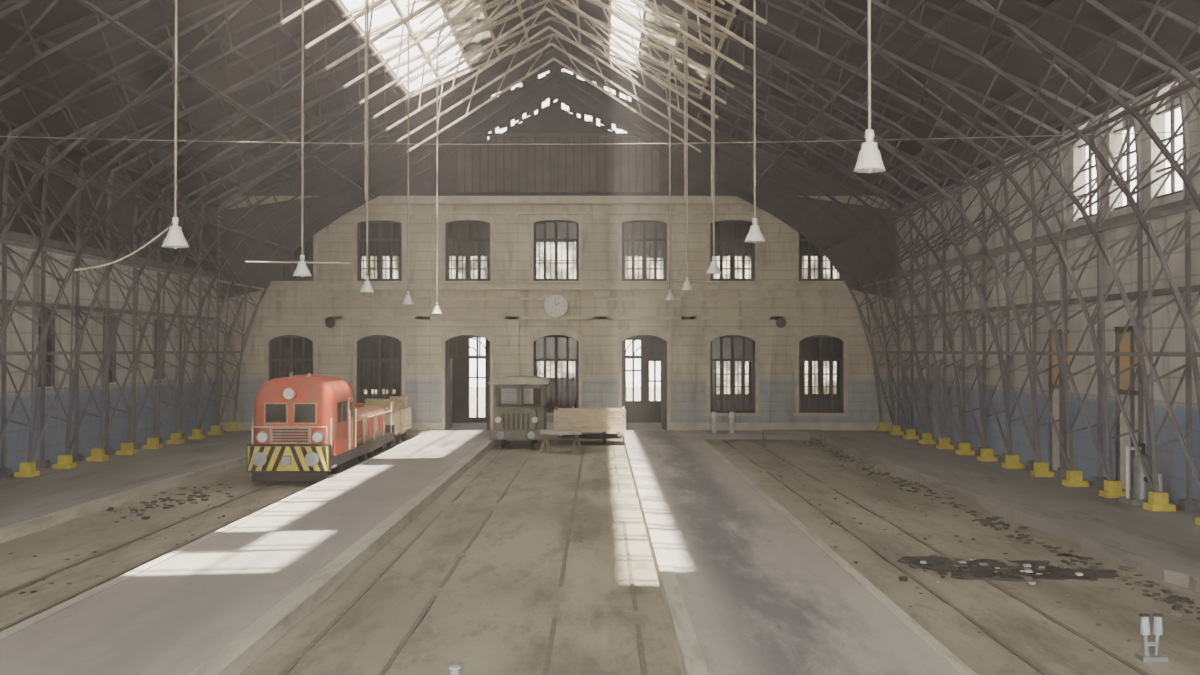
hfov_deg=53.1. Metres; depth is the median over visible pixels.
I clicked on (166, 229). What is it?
hanging cable
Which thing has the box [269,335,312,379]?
window
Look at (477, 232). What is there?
window
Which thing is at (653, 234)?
window
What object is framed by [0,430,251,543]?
walkway
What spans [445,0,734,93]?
glazing
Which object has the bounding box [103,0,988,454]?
roof truss
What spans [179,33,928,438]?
roof truss
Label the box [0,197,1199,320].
trim
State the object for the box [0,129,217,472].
wall
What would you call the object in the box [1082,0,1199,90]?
roof truss
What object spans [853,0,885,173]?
pendant lamp
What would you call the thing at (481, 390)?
ground
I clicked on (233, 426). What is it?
roof truss
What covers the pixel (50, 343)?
window
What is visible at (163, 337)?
window
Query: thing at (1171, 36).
ceiling
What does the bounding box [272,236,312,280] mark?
window
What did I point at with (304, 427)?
locomotive
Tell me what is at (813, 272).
window
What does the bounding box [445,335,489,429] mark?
door frame
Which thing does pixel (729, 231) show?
window
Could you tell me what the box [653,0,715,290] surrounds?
pendant lamp
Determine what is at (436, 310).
pendant lamp
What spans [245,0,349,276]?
pendant lamp
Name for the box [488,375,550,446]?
locomotive
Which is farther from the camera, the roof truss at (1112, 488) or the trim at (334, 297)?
the trim at (334, 297)
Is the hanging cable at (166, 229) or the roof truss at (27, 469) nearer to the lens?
the hanging cable at (166, 229)
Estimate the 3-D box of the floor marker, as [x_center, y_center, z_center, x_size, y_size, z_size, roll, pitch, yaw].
[-1.438,3.329,11.866,0.200,0.150,0.200,0,-1,0]
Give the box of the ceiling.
[0,0,1199,208]
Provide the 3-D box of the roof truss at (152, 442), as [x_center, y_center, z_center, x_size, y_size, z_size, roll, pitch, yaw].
[-1.600,-3.571,37.539,26.160,14.090,0.400,0,-1,0]
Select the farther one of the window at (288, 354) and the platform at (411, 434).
the window at (288, 354)
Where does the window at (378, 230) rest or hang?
in the wall at (862, 396)
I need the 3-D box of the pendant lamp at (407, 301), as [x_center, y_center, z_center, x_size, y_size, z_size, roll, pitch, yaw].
[-5.000,-5.059,31.304,0.318,8.446,0.318,0,-1,0]
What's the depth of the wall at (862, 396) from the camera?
46.17 m
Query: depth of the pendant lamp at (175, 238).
14.13 m
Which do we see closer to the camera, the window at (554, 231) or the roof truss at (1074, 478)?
the roof truss at (1074, 478)
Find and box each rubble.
[0,484,269,613]
[718,441,1199,650]
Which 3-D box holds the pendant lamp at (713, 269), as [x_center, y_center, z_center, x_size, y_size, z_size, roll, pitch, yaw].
[2.300,-5.201,24.266,0.318,7.879,0.318,0,-1,0]
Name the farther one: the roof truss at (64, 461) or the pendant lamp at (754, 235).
the roof truss at (64, 461)
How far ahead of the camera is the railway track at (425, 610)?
16.12 m
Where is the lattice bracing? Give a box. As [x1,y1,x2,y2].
[0,90,1199,491]
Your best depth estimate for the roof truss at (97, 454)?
33.42 m
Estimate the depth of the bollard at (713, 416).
44.07 m
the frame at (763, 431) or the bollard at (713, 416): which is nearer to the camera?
the frame at (763, 431)
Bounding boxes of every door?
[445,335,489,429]
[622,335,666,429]
[1048,329,1069,470]
[1115,326,1145,489]
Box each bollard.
[709,412,718,433]
[727,412,736,433]
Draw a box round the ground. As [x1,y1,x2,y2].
[365,387,817,416]
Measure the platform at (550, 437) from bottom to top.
0.296 m
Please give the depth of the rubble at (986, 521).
20.14 m
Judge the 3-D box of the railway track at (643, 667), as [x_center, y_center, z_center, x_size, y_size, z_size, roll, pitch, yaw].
[-0.050,3.513,19.640,1.060,0.075,47.350,0,-1,0]
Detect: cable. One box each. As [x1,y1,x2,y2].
[0,131,1199,144]
[75,228,168,270]
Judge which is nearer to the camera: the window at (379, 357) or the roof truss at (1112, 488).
the roof truss at (1112, 488)
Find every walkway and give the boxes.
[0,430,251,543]
[808,430,1199,596]
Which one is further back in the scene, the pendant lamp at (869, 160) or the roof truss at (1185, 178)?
the roof truss at (1185, 178)
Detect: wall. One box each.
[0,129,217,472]
[218,204,898,432]
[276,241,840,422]
[451,423,661,428]
[899,67,1199,510]
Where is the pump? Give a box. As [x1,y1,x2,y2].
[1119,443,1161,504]
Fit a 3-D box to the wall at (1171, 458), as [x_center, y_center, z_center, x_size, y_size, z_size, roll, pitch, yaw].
[11.650,-0.800,21.075,0.300,8.800,50.130,0,-1,0]
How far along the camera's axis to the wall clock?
45.83 m
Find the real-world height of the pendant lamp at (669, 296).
7.792 m
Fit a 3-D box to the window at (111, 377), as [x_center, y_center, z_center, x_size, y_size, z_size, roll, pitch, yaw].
[-14.830,0.356,36.048,0.140,2.000,1.100,0,-1,0]
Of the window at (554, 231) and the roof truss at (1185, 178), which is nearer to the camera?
the roof truss at (1185, 178)
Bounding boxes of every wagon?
[355,401,399,449]
[365,396,411,443]
[554,406,625,443]
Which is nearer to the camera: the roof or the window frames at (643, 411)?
the roof
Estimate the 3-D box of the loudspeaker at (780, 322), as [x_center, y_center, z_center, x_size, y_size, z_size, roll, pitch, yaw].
[6.884,-0.559,45.839,0.400,0.392,0.439,0,-1,0]
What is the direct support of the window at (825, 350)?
in the wall at (862, 396)
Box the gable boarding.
[248,64,867,195]
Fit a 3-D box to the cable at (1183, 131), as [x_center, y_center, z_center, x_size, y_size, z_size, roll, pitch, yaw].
[-1.600,-3.705,22.240,26.200,0.266,0.018,0,-1,0]
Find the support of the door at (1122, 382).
in the wall at (1171, 458)
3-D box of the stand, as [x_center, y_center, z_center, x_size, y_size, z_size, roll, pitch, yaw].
[5.821,3.167,12.668,0.260,0.490,0.200,0,-1,0]
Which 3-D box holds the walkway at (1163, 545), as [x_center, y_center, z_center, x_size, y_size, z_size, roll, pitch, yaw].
[9.691,3.449,21.035,3.598,0.300,50.140,0,-1,0]
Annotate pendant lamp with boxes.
[161,0,188,248]
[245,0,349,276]
[360,0,374,292]
[402,0,413,304]
[432,38,441,313]
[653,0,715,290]
[665,71,674,300]
[706,0,721,274]
[744,0,765,242]
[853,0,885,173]
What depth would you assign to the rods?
31.06 m
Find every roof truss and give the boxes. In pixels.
[0,0,1068,476]
[0,0,1106,486]
[0,0,1143,497]
[0,0,1198,510]
[0,0,1199,211]
[0,0,1199,524]
[35,0,1036,468]
[70,0,1013,460]
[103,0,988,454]
[131,0,968,448]
[157,17,948,443]
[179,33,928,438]
[198,48,916,434]
[216,62,901,430]
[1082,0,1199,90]
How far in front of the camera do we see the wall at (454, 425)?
48.48 m
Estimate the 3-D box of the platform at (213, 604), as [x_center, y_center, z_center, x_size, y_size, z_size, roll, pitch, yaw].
[-5.070,3.443,21.035,2.900,0.312,50.140,0,-1,0]
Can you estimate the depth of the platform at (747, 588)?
15.63 m
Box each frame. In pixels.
[333,0,739,98]
[762,430,825,446]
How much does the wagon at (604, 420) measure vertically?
1.226 m
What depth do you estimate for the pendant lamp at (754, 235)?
17.82 m
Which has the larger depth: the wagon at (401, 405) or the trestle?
the wagon at (401, 405)
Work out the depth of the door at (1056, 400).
30.49 m
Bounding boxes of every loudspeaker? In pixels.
[325,318,334,327]
[776,318,785,327]
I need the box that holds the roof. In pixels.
[0,0,1199,249]
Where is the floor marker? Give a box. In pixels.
[449,665,460,674]
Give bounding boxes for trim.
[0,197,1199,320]
[219,196,896,429]
[264,214,848,429]
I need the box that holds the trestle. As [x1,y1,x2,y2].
[539,430,581,453]
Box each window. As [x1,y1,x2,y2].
[38,311,54,386]
[103,316,115,381]
[154,319,164,378]
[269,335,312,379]
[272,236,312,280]
[357,220,401,280]
[357,335,401,402]
[446,220,489,280]
[534,220,578,280]
[534,335,578,412]
[622,220,666,280]
[710,220,754,280]
[710,335,754,412]
[799,233,842,280]
[799,335,842,412]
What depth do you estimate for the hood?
35.08 m
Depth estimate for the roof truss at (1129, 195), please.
21.12 m
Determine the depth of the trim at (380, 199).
46.00 m
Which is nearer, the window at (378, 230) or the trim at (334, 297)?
the trim at (334, 297)
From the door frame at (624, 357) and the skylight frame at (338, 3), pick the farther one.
the door frame at (624, 357)
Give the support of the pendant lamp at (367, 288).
hanging from the roof
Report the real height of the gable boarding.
5.698 m
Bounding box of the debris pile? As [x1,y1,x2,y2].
[854,553,1136,589]
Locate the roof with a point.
(86, 4)
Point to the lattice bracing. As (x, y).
(1063, 353)
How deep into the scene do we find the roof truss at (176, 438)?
39.57 m
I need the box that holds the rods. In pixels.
[364,0,712,199]
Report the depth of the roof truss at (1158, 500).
23.16 m
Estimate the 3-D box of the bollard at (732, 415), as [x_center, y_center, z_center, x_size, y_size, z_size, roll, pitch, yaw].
[4.862,3.140,44.170,0.351,0.800,0.360,0,-1,0]
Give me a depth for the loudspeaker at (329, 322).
45.66 m
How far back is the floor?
17.49 m
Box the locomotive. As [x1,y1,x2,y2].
[247,372,394,480]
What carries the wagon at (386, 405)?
on the railway track at (29, 583)
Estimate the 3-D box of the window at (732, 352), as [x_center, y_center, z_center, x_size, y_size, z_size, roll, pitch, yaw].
[5.110,1.405,46.293,1.740,3.000,0.130,0,-1,0]
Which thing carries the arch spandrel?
attached to the roof
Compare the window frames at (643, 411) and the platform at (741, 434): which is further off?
the window frames at (643, 411)
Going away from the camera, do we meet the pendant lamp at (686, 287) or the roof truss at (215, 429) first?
the pendant lamp at (686, 287)
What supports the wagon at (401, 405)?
on the railway track at (29, 583)
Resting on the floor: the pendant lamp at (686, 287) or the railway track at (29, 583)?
the railway track at (29, 583)
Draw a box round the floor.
[0,437,1199,674]
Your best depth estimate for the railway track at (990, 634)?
16.23 m
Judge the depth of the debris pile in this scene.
17.78 m
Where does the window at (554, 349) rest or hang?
in the wall at (862, 396)
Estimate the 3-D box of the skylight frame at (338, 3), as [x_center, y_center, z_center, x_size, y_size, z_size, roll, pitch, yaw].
[-1.600,-9.270,27.348,10.280,2.371,29.560,0,-1,0]
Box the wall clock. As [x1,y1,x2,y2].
[543,293,567,317]
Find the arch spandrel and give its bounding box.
[220,188,895,299]
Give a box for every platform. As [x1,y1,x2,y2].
[0,430,499,674]
[400,430,429,439]
[500,432,622,440]
[622,430,977,674]
[693,430,809,439]
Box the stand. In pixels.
[1135,613,1167,661]
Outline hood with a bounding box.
[355,404,391,443]
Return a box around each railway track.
[0,439,408,631]
[280,441,539,674]
[542,441,647,674]
[723,440,1149,674]

